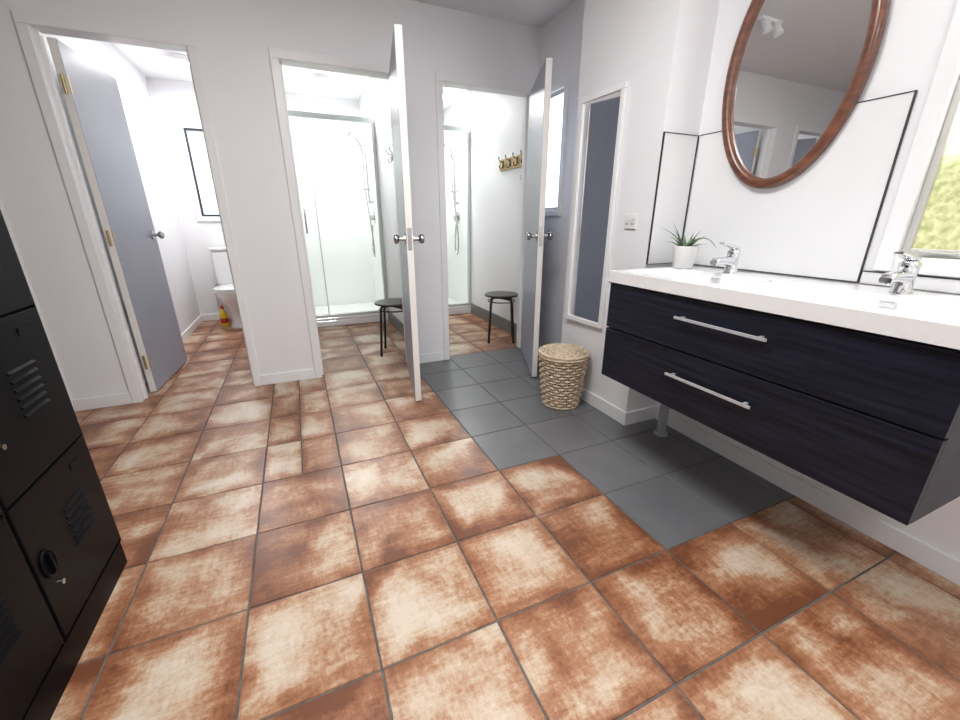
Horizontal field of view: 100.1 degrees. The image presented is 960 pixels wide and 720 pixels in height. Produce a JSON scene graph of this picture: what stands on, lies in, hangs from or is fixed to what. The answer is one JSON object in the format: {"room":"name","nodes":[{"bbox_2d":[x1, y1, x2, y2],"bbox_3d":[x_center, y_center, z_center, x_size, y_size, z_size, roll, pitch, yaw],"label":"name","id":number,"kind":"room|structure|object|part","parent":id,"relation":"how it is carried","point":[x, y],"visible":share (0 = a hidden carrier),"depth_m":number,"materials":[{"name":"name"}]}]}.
{"room":"shared bathroom","nodes":[
{"label":"shared bathroom","id":0,"kind":"room"},
{"bbox_2d":[41,33,199,382],"bbox_3d":[-2.822,-1.224,3.220,0.160,2.400,2.325,-8,21,-22],"label":"wall partition","id":1,"kind":"structure","parent":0,"point":[132,84],"depth_m":3.62,"materials":[{"name":"paint"}]},
{"bbox_2d":[46,37,187,391],"bbox_3d":[-2.306,-0.820,2.672,0.180,1.973,0.676,-7,20,-18],"label":"leaf","id":2,"kind":"object","parent":1,"relation":"attached to","point":[96,112],"depth_m":2.56,"materials":[{"name":"grey paint"}]},
{"bbox_3d":[-2.197,-0.722,2.383,0.043,1.650,0.024,-8,21,-22],"label":"hinges","id":3,"kind":"part","parent":2,"relation":"part of","materials":[{"name":"metal"}]},
{"bbox_3d":[-2.399,-0.907,2.917,0.176,0.062,0.066,-8,21,-22],"label":"knob","id":4,"kind":"part","parent":2,"relation":"part of","materials":[{"name":"silver metal"}]},
{"bbox_2d":[181,313,230,342],"bbox_3d":[-2.501,-0.306,4.122,0.870,0.075,1.575,-8,21,-22],"label":"baseboard","id":5,"kind":"structure","parent":1,"relation":"attached to","point":[206,317],"depth_m":4.45,"materials":[{"name":"white wood"}]},
{"bbox_2d":[0,0,539,399],"bbox_3d":[-1.488,-0.982,2.523,4.150,2.400,0.100,-8,21,-22],"label":"wall","id":6,"kind":"structure","parent":0,"point":[233,37],"depth_m":2.40,"materials":[{"name":"paint"}]},
{"bbox_2d":[0,201,76,411],"bbox_3d":[-2.815,-0.620,2.030,0.730,2.040,0.126,-8,21,-22],"label":"frame","id":7,"kind":"object","parent":6,"relation":"attached to","point":[1,207],"visible":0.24,"depth_m":2.23,"materials":[{"name":"white wood"}]},
{"bbox_2d":[10,9,261,402],"bbox_3d":[-1.895,-0.753,2.412,0.740,2.040,0.126,-8,21,-22],"label":"frame","id":8,"kind":"object","parent":6,"relation":"attached to","point":[29,25],"visible":0.91,"depth_m":2.19,"materials":[{"name":"white wood"}]},
{"bbox_2d":[73,352,443,410],"bbox_3d":[-1.381,0.121,2.890,2.357,0.075,0.012,-8,21,-22],"label":"baseboard","id":9,"kind":"structure","parent":6,"relation":"attached to","point":[123,398],"depth_m":2.83,"materials":[{"name":"white wood"}]},
{"bbox_2d":[268,46,406,377],"bbox_3d":[-0.890,-0.898,2.829,0.765,2.040,0.126,-8,21,-22],"label":"frame","id":10,"kind":"object","parent":6,"relation":"attached to","point":[279,57],"visible":0.59,"depth_m":2.52,"materials":[{"name":"white wood"}]},
{"bbox_2d":[389,24,423,400],"bbox_3d":[-0.477,-0.784,2.566,0.177,1.973,0.706,-5,20,-13],"label":"leaf","id":11,"kind":"object","parent":6,"relation":"attached to","point":[396,68],"depth_m":2.30,"materials":[{"name":"grey paint"}]},
{"bbox_3d":[-0.406,-0.692,2.298,0.176,0.062,0.063,-5,20,-14],"label":"knob","id":12,"kind":"part","parent":11,"relation":"part of","materials":[{"name":"silver metal"}]},
{"bbox_2d":[435,71,532,359],"bbox_3d":[0.042,-1.032,3.215,0.800,2.040,0.126,-8,21,-22],"label":"frame","id":13,"kind":"object","parent":6,"relation":"attached to","point":[443,79],"visible":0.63,"depth_m":2.99,"materials":[{"name":"white wood"}]},
{"bbox_2d":[145,77,444,314],"bbox_3d":[-2.356,-1.733,4.685,4.400,2.400,0.140,-8,21,-22],"label":"wall","id":14,"kind":"structure","parent":0,"point":[172,101],"depth_m":4.37,"materials":[{"name":"paint"}]},
{"bbox_2d":[176,121,219,220],"bbox_3d":[-2.778,-2.001,4.346,0.640,0.950,0.086,-8,21,-22],"label":"window","id":15,"kind":"structure","parent":14,"relation":"in","point":[195,141],"depth_m":4.25,"materials":[{"name":"metal"}]},
{"bbox_2d":[109,0,575,109],"bbox_3d":[-0.914,-1.815,1.113,4.550,0.100,7.350,-8,21,-22],"label":"ceiling","id":16,"kind":"structure","parent":0,"point":[148,61],"depth_m":3.46,"materials":[{"name":"paint"}]},
{"bbox_2d":[160,52,188,66],"bbox_3d":[-2.556,-2.523,3.393,0.220,0.058,0.220,-8,21,-22],"label":"ceiling light","id":17,"kind":"object","parent":16,"relation":"attached to","point":[171,58],"depth_m":3.33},
{"bbox_2d":[306,73,330,85],"bbox_3d":[-1.555,-2.688,3.870,0.220,0.058,0.220,-8,21,-22],"label":"ceiling light","id":18,"kind":"object","parent":16,"relation":"attached to","point":[317,79],"depth_m":3.81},
{"bbox_2d":[443,90,447,98],"bbox_3d":[-0.456,-2.846,4.326,0.220,0.058,0.220,-8,21,-22],"label":"ceiling light","id":19,"kind":"object","parent":16,"relation":"attached to","point":[445,93],"depth_m":4.28,"materials":[{"name":"white"}]},
{"bbox_2d":[359,77,403,323],"bbox_3d":[-0.899,-1.501,4.018,0.060,2.400,2.325,-8,21,-22],"label":"wall partition","id":20,"kind":"structure","parent":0,"point":[374,101],"depth_m":3.93,"materials":[{"name":"paint"}]},
{"bbox_2d":[386,147,392,162],"bbox_3d":[-0.736,-1.731,3.381,0.061,0.106,0.320,-8,21,-22],"label":"coat hook rack","id":21,"kind":"object","parent":20,"relation":"attached to","point":[391,154],"visible":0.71,"depth_m":3.48,"materials":[{"name":"silver metal"}]},
{"bbox_2d":[388,310,403,336],"bbox_3d":[-0.763,-0.296,4.008,0.015,0.130,1.435,-8,21,-22],"label":"baseboard","id":22,"kind":"structure","parent":20,"relation":"attached to","point":[392,318],"depth_m":4.24,"materials":[{"name":"grey tile"}]},
{"bbox_2d":[444,90,523,323],"bbox_3d":[0.085,-1.643,4.426,0.150,2.400,2.325,-8,21,-22],"label":"wall","id":23,"kind":"structure","parent":0,"point":[495,121],"depth_m":4.11,"materials":[{"name":"paint"}]},
{"bbox_2d":[471,303,516,336],"bbox_3d":[-0.257,-0.369,4.218,0.970,0.130,1.435,-8,21,-22],"label":"baseboard","id":24,"kind":"structure","parent":23,"relation":"attached to","point":[498,321],"depth_m":4.42,"materials":[{"name":"grey tile"}]},
{"bbox_2d":[498,150,521,171],"bbox_3d":[0.286,-1.780,3.596,0.073,0.114,0.580,-8,21,-22],"label":"coat hook rack","id":25,"kind":"object","parent":23,"relation":"attached to","point":[515,161],"visible":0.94,"depth_m":3.64,"materials":[{"name":"brown wood"}]},
{"bbox_2d":[51,313,959,719],"bbox_3d":[-0.914,0.556,1.936,4.550,0.120,7.350,-8,21,-22],"label":"floor","id":26,"kind":"structure","parent":0,"point":[341,544],"depth_m":1.33,"materials":[{"name":"tile"}]},
{"bbox_2d":[0,210,126,719],"bbox_3d":[-1.071,0.145,0.363,0.417,1.688,1.528,-8,21,-22],"label":"locker","id":27,"kind":"object","parent":26,"relation":"on","point":[63,558],"visible":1,"depth_m":1.00,"materials":[{"name":"black metal"}]},
{"bbox_2d":[219,304,229,326],"bbox_3d":[-2.807,-0.490,4.398,0.082,0.241,0.082,-8,21,-22],"label":"bottle","id":28,"kind":"object","parent":26,"relation":"on","point":[224,320],"visible":1,"depth_m":4.38,"materials":[{"name":"yellow plastic"}]},
{"bbox_2d":[209,246,241,327],"bbox_3d":[-2.685,-0.790,4.358,0.459,0.833,0.723,-8,21,-22],"label":"toilet","id":29,"kind":"object","parent":26,"relation":"on","point":[225,292],"visible":0.54,"depth_m":4.34,"materials":[{"name":"white ceramic"}]},
{"bbox_2d":[288,110,387,327],"bbox_3d":[-1.634,-1.490,4.503,0.916,2.060,0.898,-8,21,-22],"label":"shower enclosure","id":30,"kind":"object","parent":26,"relation":"on","point":[337,173],"visible":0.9,"depth_m":4.79,"materials":[{"name":"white glass"}]},
{"bbox_3d":[-1.741,-1.388,4.010,0.018,0.249,0.071,-8,21,-22],"label":"pull handle","id":31,"kind":"part","parent":30,"relation":"part of","materials":[{"name":"silver metal"}]},
{"bbox_2d":[315,302,387,327],"bbox_3d":[-1.640,-0.568,4.837,0.916,0.100,0.868,-8,21,-22],"label":"tray","id":32,"kind":"object","parent":30,"relation":"on","point":[354,312],"depth_m":4.58,"materials":[{"name":"white ceramic"}]},
{"bbox_3d":[-1.309,-1.796,4.457,0.263,1.287,0.199,-8,21,-22],"label":"slide rail","id":33,"kind":"part","parent":30,"relation":"part of","materials":[{"name":"silver metal"}]},
{"bbox_2d":[374,298,402,356],"bbox_3d":[-0.735,-0.286,3.490,0.324,0.451,0.324,-8,21,-22],"label":"round stool","id":34,"kind":"object","parent":26,"relation":"on","point":[390,302],"visible":0.57,"depth_m":3.39,"materials":[{"name":"black paint"}]},
{"bbox_2d":[444,125,470,314],"bbox_3d":[-0.714,-1.622,4.884,0.966,2.060,0.898,-8,21,-22],"label":"shower enclosure","id":35,"kind":"object","parent":26,"relation":"on","point":[456,148],"visible":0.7,"depth_m":4.96,"materials":[{"name":"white glass"}]},
{"bbox_3d":[-0.366,-1.931,4.848,0.263,1.287,0.199,-8,21,-22],"label":"slide rail","id":36,"kind":"part","parent":35,"relation":"part of","materials":[{"name":"silver metal"}]},
{"bbox_2d":[448,297,470,314],"bbox_3d":[-0.720,-0.701,5.219,0.966,0.100,0.868,-8,21,-22],"label":"tray","id":37,"kind":"object","parent":35,"relation":"on","point":[455,307],"depth_m":4.98,"materials":[{"name":"white ceramic"}]},
{"bbox_2d":[484,291,517,343],"bbox_3d":[0.202,-0.410,3.847,0.323,0.451,0.323,-3,19,-10],"label":"round stool","id":38,"kind":"object","parent":26,"relation":"on","point":[504,295],"visible":0.99,"depth_m":3.74,"materials":[{"name":"black paint"}]},
{"bbox_2d":[538,343,589,409],"bbox_3d":[0.511,0.100,2.510,0.311,0.364,0.311,-13,23,-33],"label":"laundry basket","id":39,"kind":"object","parent":26,"relation":"on","point":[563,367],"visible":1,"depth_m":2.41,"materials":[{"name":"beige wicker"}]},
{"bbox_2d":[653,404,669,436],"bbox_3d":[0.989,0.217,2.115,0.072,0.402,0.100,-8,21,-22],"label":"pipe","id":40,"kind":"object","parent":26,"relation":"on","point":[660,431],"visible":0.54,"depth_m":2.15,"materials":[{"name":"grey plastic"}]},
{"bbox_2d":[561,0,719,411],"bbox_3d":[0.793,-0.879,2.225,0.225,2.400,0.660,-8,21,-22],"label":"wall column","id":41,"kind":"structure","parent":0,"point":[662,48],"depth_m":1.93,"materials":[{"name":"paint"}]},
{"bbox_2d":[565,81,627,328],"bbox_3d":[0.636,-0.812,2.286,0.019,1.235,0.338,-9,21,-24],"label":"wall mirror","id":42,"kind":"object","parent":41,"relation":"attached to","point":[601,113],"visible":1,"depth_m":2.25,"materials":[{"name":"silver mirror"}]},
{"bbox_2d":[624,214,637,228],"bbox_3d":[0.764,-0.704,2.043,0.014,0.072,0.080,-8,21,-22],"label":"power outlet","id":43,"kind":"object","parent":41,"relation":"attached to","point":[630,222],"visible":1,"depth_m":2.04,"materials":[{"name":"plastic"}]},
{"bbox_2d":[646,132,698,264],"bbox_3d":[0.924,-0.762,1.938,0.214,0.582,0.011,-8,21,-22],"label":"panel","id":44,"kind":"object","parent":41,"relation":"attached to","point":[678,150],"visible":0.83,"depth_m":1.92,"materials":[{"name":"white"}]},
{"bbox_2d":[538,0,959,559],"bbox_3d":[1.426,-0.555,1.294,0.140,2.400,4.825,-8,21,-22],"label":"wall","id":45,"kind":"structure","parent":0,"point":[915,32],"depth_m":1.58,"materials":[{"name":"paint"}]},
{"bbox_2d":[521,58,552,376],"bbox_3d":[0.392,-0.920,2.960,0.176,1.973,0.683,0,19,-1],"label":"leaf","id":46,"kind":"object","parent":45,"relation":"attached to","point":[540,93],"depth_m":2.77,"materials":[{"name":"grey paint"}]},
{"bbox_3d":[0.399,-0.830,2.695,0.176,0.062,0.062,0,19,-1],"label":"knob","id":47,"kind":"part","parent":46,"relation":"part of","materials":[{"name":"silver metal"}]},
{"bbox_2d":[545,78,569,215],"bbox_3d":[0.535,-1.519,2.973,0.082,0.860,0.385,-8,21,-22],"label":"window","id":48,"kind":"structure","parent":45,"relation":"in","point":[558,106],"depth_m":2.90,"materials":[{"name":"metal"}]},
{"bbox_2d":[538,345,959,585],"bbox_3d":[1.277,0.584,1.551,0.237,0.080,4.705,-8,21,-22],"label":"baseboard","id":49,"kind":"structure","parent":45,"relation":"attached to","point":[928,556],"depth_m":1.65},
{"bbox_2d":[601,265,959,524],"bbox_3d":[1.038,-0.030,1.472,0.548,0.490,1.131,-8,21,-22],"label":"vanity unit","id":50,"kind":"object","parent":45,"relation":"attached to","point":[853,388],"visible":0.99,"depth_m":1.16,"materials":[{"name":"black wood"}]},
{"bbox_3d":[0.794,0.100,1.418,0.026,0.010,0.335,-8,21,-22],"label":"handle","id":51,"kind":"part","parent":50,"relation":"part of","materials":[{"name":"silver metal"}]},
{"bbox_3d":[0.794,-0.109,1.345,0.026,0.010,0.335,-8,21,-22],"label":"handle","id":52,"kind":"part","parent":50,"relation":"part of","materials":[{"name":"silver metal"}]},
{"bbox_3d":[0.820,-0.085,1.352,0.020,0.197,1.119,-8,21,-22],"label":"drawer","id":53,"kind":"part","parent":50,"relation":"part of","materials":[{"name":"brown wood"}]},
{"bbox_2d":[608,265,959,351],"bbox_3d":[1.044,-0.221,1.409,0.534,0.086,1.131,-8,21,-22],"label":"countertop","id":54,"kind":"structure","parent":50,"relation":"on","point":[920,317],"depth_m":1.22,"materials":[{"name":"white ceramic"}]},
{"bbox_2d":[663,225,715,268],"bbox_3d":[0.937,-0.507,1.794,0.175,0.200,0.249,-2,19,-5],"label":"aloe plant","id":55,"kind":"object","parent":54,"relation":"on","point":[684,254],"visible":1,"depth_m":1.83,"materials":[{"name":"green plant"}]},
{"bbox_2d":[710,243,740,272],"bbox_3d":[1.025,-0.426,1.675,0.142,0.124,0.054,-8,21,-22],"label":"faucet","id":56,"kind":"object","parent":54,"relation":"on","point":[731,261],"visible":1,"depth_m":1.67,"materials":[{"name":"silver metal"}]},
{"bbox_2d":[878,252,921,293],"bbox_3d":[1.248,-0.259,1.195,0.142,0.124,0.054,-8,21,-22],"label":"faucet","id":57,"kind":"object","parent":54,"relation":"on","point":[902,281],"visible":1,"depth_m":1.19,"materials":[{"name":"silver metal"}]},
{"bbox_2d":[722,0,889,188],"bbox_3d":[1.158,-1.101,1.494,0.029,0.856,0.524,-8,21,-22],"label":"wall mirror","id":58,"kind":"object","parent":45,"relation":"attached to","point":[798,70],"visible":1,"depth_m":1.50,"materials":[{"name":"brown wood"}]},
{"bbox_2d":[683,90,959,293],"bbox_3d":[1.477,-0.440,1.011,0.009,0.582,2.226,-8,21,-22],"label":"panel","id":59,"kind":"object","parent":45,"relation":"attached to","point":[821,223],"visible":0.89,"depth_m":1.50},
{"bbox_2d":[873,0,959,277],"bbox_3d":[1.651,-0.661,0.578,0.082,1.190,1.410,-8,21,-22],"label":"window","id":60,"kind":"structure","parent":45,"relation":"in","point":[933,233],"depth_m":1.22,"materials":[{"name":"metal"}]}
]}

